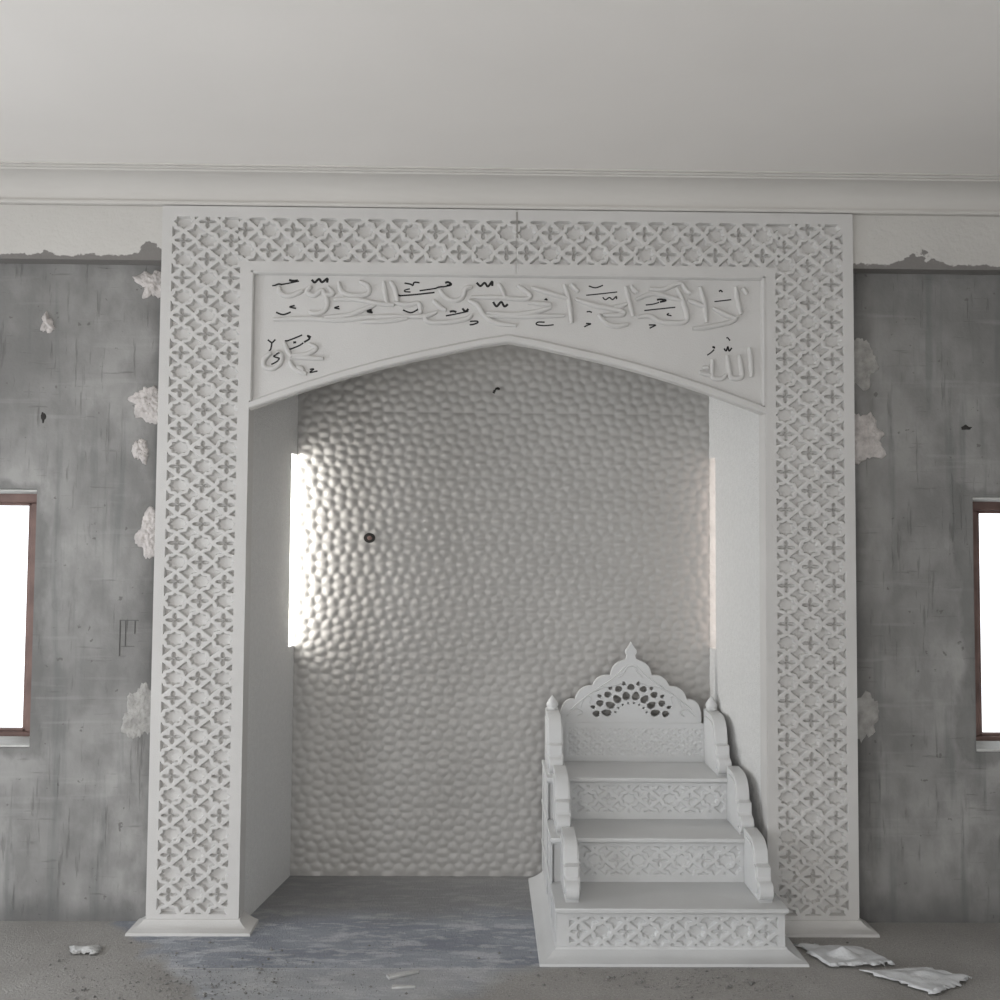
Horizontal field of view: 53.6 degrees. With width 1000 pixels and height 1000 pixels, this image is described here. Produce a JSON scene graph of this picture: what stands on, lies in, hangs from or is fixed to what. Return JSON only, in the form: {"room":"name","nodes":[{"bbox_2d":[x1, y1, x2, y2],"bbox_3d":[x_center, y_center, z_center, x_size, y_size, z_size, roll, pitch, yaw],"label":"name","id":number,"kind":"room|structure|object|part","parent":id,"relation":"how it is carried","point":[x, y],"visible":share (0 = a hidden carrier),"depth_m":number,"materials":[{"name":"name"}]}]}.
{"room":"mosque","nodes":[
{"label":"mosque","id":0,"kind":"room"},
{"bbox_2d":[244,395,297,914],"bbox_3d":[-1.070,0.502,4.626,0.159,2.620,0.700,0,-3,-1],"label":"wall","id":1,"kind":"structure","parent":0,"point":[271,658],"depth_m":4.53,"materials":[{"name":"white paint"}]},
{"bbox_2d":[290,344,709,876],"bbox_3d":[0.013,0.526,4.953,2.045,2.620,0.157,0,-3,-1],"label":"wall","id":2,"kind":"structure","parent":0,"point":[547,524],"depth_m":4.88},
{"bbox_2d":[288,455,296,644],"bbox_3d":[-1.080,0.246,4.927,0.144,0.935,0.102,0,-3,-1],"label":"window","id":3,"kind":"structure","parent":2,"relation":"in","point":[294,457],"depth_m":4.88,"materials":[{"name":"glass"}]},
{"bbox_2d":[364,533,374,542],"bbox_3d":[-0.642,0.186,4.869,0.056,0.049,0.018,0,-3,-1],"label":"outlet","id":4,"kind":"object","parent":2,"relation":"attached to","point":[369,537],"visible":1,"depth_m":4.87,"materials":[{"name":"black plastic"}]},
{"bbox_2d":[709,459,715,647],"bbox_3d":[1.113,0.265,4.959,0.150,0.935,0.102,0,-3,-1],"label":"window","id":5,"kind":"structure","parent":2,"relation":"in","point":[712,535],"depth_m":4.91,"materials":[{"name":"glass"}]},
{"bbox_2d":[0,263,999,922],"bbox_3d":[0.026,0.219,4.455,8.000,3.185,0.300,0,-3,-1],"label":"wall","id":6,"kind":"structure","parent":0,"point":[74,801],"depth_m":4.30,"materials":[{"name":"grey concrete"}]},
{"bbox_2d":[0,489,36,746],"bbox_3d":[-2.568,0.508,4.385,1.115,1.108,0.255,0,-3,-1],"label":"window","id":7,"kind":"structure","parent":6,"relation":"in","point":[18,507],"depth_m":4.48,"materials":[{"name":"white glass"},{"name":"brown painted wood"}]},
{"bbox_3d":[-2.587,0.523,4.482,0.916,1.023,0.004,0,-3,-1],"label":"pane","id":8,"kind":"part","parent":7,"relation":"part of","materials":[{"name":"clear glass"}]},
{"bbox_3d":[-2.572,1.054,4.327,1.111,0.012,0.190,0,-3,-1],"label":"sill","id":9,"kind":"part","parent":7,"relation":"part of","materials":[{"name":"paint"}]},
{"bbox_2d":[41,412,45,422],"bbox_3d":[-1.984,-0.358,4.301,0.027,0.055,0.004,0,-3,-1],"label":"drill hole","id":10,"kind":"object","parent":6,"relation":"attached to","point":[43,415],"visible":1,"depth_m":4.30,"materials":[{"name":"grey rubber"}]},
{"bbox_2d":[40,311,54,332],"bbox_3d":[-1.975,-0.777,4.311,0.066,0.101,0.025,0,-3,-1],"label":"gypsum daub","id":11,"kind":"object","parent":6,"relation":"attached to","point":[47,325],"visible":1,"depth_m":4.31,"materials":[{"name":"white paint"}]},
{"bbox_2d":[0,204,162,264],"bbox_3d":[-2.657,-1.159,4.290,2.408,0.238,0.080,0,-3,-1],"label":"trim","id":12,"kind":"structure","parent":6,"relation":"attached to","point":[29,233],"depth_m":4.26,"materials":[{"name":"white paint"}]},
{"bbox_2d":[119,620,137,655],"bbox_3d":[-1.599,0.594,4.262,0.079,0.154,0.004,0,-3,-1],"label":"chase","id":13,"kind":"object","parent":6,"relation":"attached to","point":[120,620],"visible":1,"depth_m":4.26,"materials":[{"name":"grey concrete"}]},
{"bbox_2d":[121,682,150,738],"bbox_3d":[-1.549,0.903,4.245,0.157,0.252,0.011,0,-3,-1],"label":"gypsum daub","id":14,"kind":"object","parent":6,"relation":"attached to","point":[136,721],"visible":0.91,"depth_m":4.24,"materials":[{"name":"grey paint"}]},
{"bbox_2d":[131,438,148,464],"bbox_3d":[-1.565,-0.211,4.292,0.077,0.118,0.022,0,-3,-1],"label":"gypsum daub","id":15,"kind":"object","parent":6,"relation":"attached to","point":[139,450],"visible":1,"depth_m":4.29,"materials":[{"name":"white paint"}]},
{"bbox_2d":[128,386,157,423],"bbox_3d":[-1.542,-0.415,4.301,0.163,0.173,0.023,0,-3,-1],"label":"gypsum daub","id":16,"kind":"object","parent":6,"relation":"attached to","point":[146,400],"visible":0.91,"depth_m":4.30,"materials":[{"name":"white paint"}]},
{"bbox_2d":[134,506,154,558],"bbox_3d":[-1.526,0.141,4.274,0.117,0.236,0.026,0,-3,-1],"label":"gypsum daub","id":17,"kind":"object","parent":6,"relation":"attached to","point":[145,537],"visible":0.84,"depth_m":4.27,"materials":[{"name":"white paint"}]},
{"bbox_2d":[132,270,160,298],"bbox_3d":[-1.535,-0.945,4.327,0.158,0.132,0.023,0,-3,-1],"label":"gypsum daub","id":18,"kind":"object","parent":6,"relation":"attached to","point":[151,282],"visible":0.87,"depth_m":4.33,"materials":[{"name":"white paint"}]},
{"bbox_2d":[0,161,999,216],"bbox_3d":[0.042,-1.321,4.260,7.800,0.125,0.236,0,-3,-1],"label":"trim","id":19,"kind":"structure","parent":6,"relation":"attached to","point":[34,183],"depth_m":4.25,"materials":[{"name":"paint"}]},
{"bbox_2d":[125,205,879,937],"bbox_3d":[0.029,0.273,4.221,3.104,3.055,0.160,0,-3,-1],"label":"surround","id":20,"kind":"object","parent":6,"relation":"attached to","point":[260,307],"visible":0.99,"depth_m":4.25,"materials":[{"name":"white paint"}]},
{"bbox_3d":[-1.280,1.765,4.130,0.509,0.047,0.160,0,-3,-1],"label":"foot moulding","id":21,"kind":"part","parent":20,"relation":"part of","materials":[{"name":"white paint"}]},
{"bbox_3d":[0.036,-0.675,4.286,2.210,0.596,0.036,0,-3,-1],"label":"spandrel panel","id":22,"kind":"part","parent":20,"relation":"part of","materials":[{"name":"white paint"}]},
{"bbox_3d":[0.035,-0.546,4.270,2.210,0.335,0.055,0,-3,-1],"label":"arch moulding","id":23,"kind":"part","parent":20,"relation":"part of","materials":[{"name":"white paint"}]},
{"bbox_3d":[1.349,1.786,4.169,0.440,0.047,0.160,0,-3,-1],"label":"foot moulding","id":24,"kind":"part","parent":20,"relation":"part of","materials":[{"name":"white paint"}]},
{"bbox_2d":[854,338,878,390],"bbox_3d":[1.602,-0.599,4.364,0.148,0.243,0.011,0,-3,-1],"label":"gypsum daub","id":25,"kind":"object","parent":6,"relation":"attached to","point":[865,363],"visible":0.7,"depth_m":4.36,"materials":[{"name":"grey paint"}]},
{"bbox_2d":[857,691,878,741],"bbox_3d":[1.582,0.941,4.291,0.131,0.231,0.010,0,-3,-1],"label":"gypsum daub","id":26,"kind":"object","parent":6,"relation":"attached to","point":[867,708],"visible":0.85,"depth_m":4.29,"materials":[{"name":"white paint"}]},
{"bbox_2d":[855,412,885,463],"bbox_3d":[1.613,-0.273,4.342,0.175,0.238,0.024,0,-3,-1],"label":"gypsum daub","id":27,"kind":"object","parent":6,"relation":"attached to","point":[868,436],"visible":0.86,"depth_m":4.34,"materials":[{"name":"white paint"}]},
{"bbox_2d":[853,215,999,274],"bbox_3d":[2.735,-1.114,4.369,2.408,0.238,0.080,0,-3,-1],"label":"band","id":28,"kind":"structure","parent":6,"relation":"attached to","point":[882,244],"depth_m":4.32,"materials":[{"name":"white paint"}]},
{"bbox_2d":[961,425,971,429],"bbox_3d":[2.056,-0.321,4.361,0.056,0.026,0.004,0,-3,-1],"label":"drill hole","id":29,"kind":"object","parent":6,"relation":"attached to","point":[965,427],"visible":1,"depth_m":4.36,"materials":[{"name":"grey rubber"}]},
{"bbox_2d":[973,497,999,751],"bbox_3d":[2.621,0.551,4.461,1.105,1.108,0.255,0,-3,-1],"label":"window","id":30,"kind":"structure","parent":6,"relation":"in","point":[986,510],"depth_m":4.54,"materials":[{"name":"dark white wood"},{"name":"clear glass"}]},
{"bbox_3d":[2.617,1.097,4.403,1.101,0.012,0.190,0,-3,-1],"label":"sill","id":31,"kind":"part","parent":30,"relation":"part of","materials":[{"name":"paint"}]},
{"bbox_3d":[2.639,0.566,4.559,0.901,1.023,0.004,0,-3,-1],"label":"pane","id":32,"kind":"part","parent":30,"relation":"part of","materials":[{"name":"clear glass"}]},
{"bbox_2d":[0,0,999,174],"bbox_3d":[0.092,-1.614,0.989,8.000,0.150,7.400,0,-3,-1],"label":"ceiling","id":33,"kind":"structure","parent":0,"point":[843,86],"depth_m":3.38,"materials":[{"name":"paint"}]},
{"bbox_2d":[0,876,999,999],"bbox_3d":[0.062,1.731,1.130,8.200,0.150,8.200,0,-3,-1],"label":"floor","id":34,"kind":"structure","parent":0,"point":[310,918],"depth_m":3.86,"materials":[{"name":"grey concrete"}]},
{"bbox_2d":[69,944,102,953],"bbox_3d":[-1.633,1.759,3.890,0.147,0.021,0.096,0,-3,-1],"label":"flake","id":35,"kind":"object","parent":34,"relation":"on","point":[92,949],"visible":1,"depth_m":3.87,"materials":[{"name":"white paint"}]},
{"bbox_2d":[386,969,418,979],"bbox_3d":[-0.361,1.769,3.695,0.125,0.010,0.030,2,-3,-27],"label":"plaster","id":36,"kind":"object","parent":34,"relation":"on","point":[405,973],"visible":1,"depth_m":3.69,"materials":[{"name":"paint"}]},
{"bbox_2d":[392,984,415,988],"bbox_3d":[-0.349,1.765,3.591,0.085,0.008,0.025,0,-3,-1],"label":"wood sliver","id":37,"kind":"object","parent":34,"relation":"on","point":[394,986],"visible":1,"depth_m":3.58,"materials":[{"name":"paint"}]},
{"bbox_2d":[0,940,995,999],"bbox_3d":[-0.062,1.770,3.677,4.170,0.012,0.710,0,-3,-1],"label":"debris","id":38,"kind":"object","parent":34,"relation":"on","point":[271,949],"depth_m":3.64,"materials":[{"name":"grey gravel"}]},
{"bbox_2d":[528,642,808,966],"bbox_3d":[0.666,1.238,4.309,1.036,1.146,0.988,0,-3,-1],"label":"minbar","id":39,"kind":"structure","parent":34,"relation":"on","point":[654,854],"depth_m":4.17,"materials":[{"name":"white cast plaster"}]},
{"bbox_3d":[0.219,1.120,4.588,0.008,0.204,0.228,0,-3,-1],"label":"wing moulding","id":40,"kind":"part","parent":39,"relation":"part of","materials":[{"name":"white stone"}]},
{"bbox_3d":[0.215,1.354,4.610,0.007,0.159,0.350,0,-3,-1],"label":"flank panel","id":41,"kind":"part","parent":39,"relation":"part of","materials":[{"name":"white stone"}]},
{"bbox_3d":[0.216,1.535,4.466,0.007,0.159,0.620,0,-3,-1],"label":"flank panel","id":42,"kind":"part","parent":39,"relation":"part of","materials":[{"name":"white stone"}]},
{"bbox_3d":[0.217,1.721,4.314,0.007,0.172,0.906,0,-3,-1],"label":"flank panel","id":43,"kind":"part","parent":39,"relation":"part of","materials":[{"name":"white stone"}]},
{"bbox_3d":[0.237,1.300,4.291,0.008,0.191,0.185,0,-3,-1],"label":"wing moulding","id":44,"kind":"part","parent":39,"relation":"part of","materials":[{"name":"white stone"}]},
{"bbox_3d":[0.283,1.120,4.589,0.008,0.204,0.228,0,-3,-1],"label":"wing moulding","id":45,"kind":"part","parent":39,"relation":"part of","materials":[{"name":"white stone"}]},
{"bbox_3d":[0.256,1.479,4.015,0.008,0.183,0.181,0,-3,-1],"label":"wing moulding","id":46,"kind":"part","parent":39,"relation":"part of","materials":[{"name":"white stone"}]},
{"bbox_3d":[0.297,1.301,4.292,0.008,0.191,0.185,0,-3,-1],"label":"wing moulding","id":47,"kind":"part","parent":39,"relation":"part of","materials":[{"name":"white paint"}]},
{"bbox_3d":[0.314,1.480,4.016,0.008,0.183,0.181,0,-3,-1],"label":"wing moulding","id":48,"kind":"part","parent":39,"relation":"part of","materials":[{"name":"white paint"}]},
{"bbox_3d":[0.632,0.973,4.788,0.681,0.573,0.026,0,-3,-1],"label":"crown","id":49,"kind":"part","parent":39,"relation":"part of","materials":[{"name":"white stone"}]},
{"bbox_3d":[0.650,1.165,4.764,0.673,0.185,0.004,0,-3,-1],"label":"panel","id":50,"kind":"part","parent":39,"relation":"part of","materials":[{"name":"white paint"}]},
{"bbox_3d":[0.629,1.350,4.448,0.811,0.160,0.022,0,-3,-1],"label":"riser panel","id":51,"kind":"part","parent":39,"relation":"part of","materials":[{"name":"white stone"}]},
{"bbox_3d":[0.652,1.524,4.170,0.851,0.160,0.022,0,-3,-1],"label":"riser panel","id":52,"kind":"part","parent":39,"relation":"part of","materials":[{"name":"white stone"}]},
{"bbox_3d":[0.662,1.786,4.280,1.036,0.048,0.982,0,-3,-1],"label":"moulding","id":53,"kind":"part","parent":39,"relation":"part of","materials":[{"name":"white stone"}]},
{"bbox_3d":[0.668,1.704,3.875,0.892,0.174,0.022,0,-3,-1],"label":"riser panel","id":54,"kind":"part","parent":39,"relation":"part of","materials":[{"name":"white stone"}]},
{"bbox_3d":[0.983,1.126,4.599,0.008,0.204,0.228,0,-3,-1],"label":"wing moulding","id":55,"kind":"part","parent":39,"relation":"part of","materials":[{"name":"white paint"}]},
{"bbox_3d":[1.017,1.307,4.302,0.008,0.191,0.185,0,-3,-1],"label":"wing moulding","id":56,"kind":"part","parent":39,"relation":"part of","materials":[{"name":"white paint"}]},
{"bbox_3d":[1.025,1.486,4.027,0.008,0.183,0.181,0,-3,-1],"label":"wing moulding","id":57,"kind":"part","parent":39,"relation":"part of","materials":[{"name":"white paint"}]},
{"bbox_2d":[794,943,894,966],"bbox_3d":[1.348,1.768,3.889,0.337,0.045,0.226,0,-3,-1],"label":"plastic sheet","id":58,"kind":"object","parent":34,"relation":"on","point":[831,955],"visible":1,"depth_m":3.85,"materials":[{"name":"white plastic"}]},
{"bbox_2d":[859,967,972,993],"bbox_3d":[1.563,1.770,3.664,0.402,0.025,0.224,0,-3,-1],"label":"plastic sheet","id":59,"kind":"object","parent":34,"relation":"on","point":[933,981],"visible":1,"depth_m":3.67,"materials":[{"name":"white plastic"}]},
{"bbox_2d":[709,396,760,832],"bbox_3d":[1.107,0.520,4.658,0.168,2.620,0.700,0,-3,-1],"label":"wall","id":60,"kind":"structure","parent":0,"point":[734,676],"depth_m":4.54,"materials":[{"name":"white paint"}]}
]}

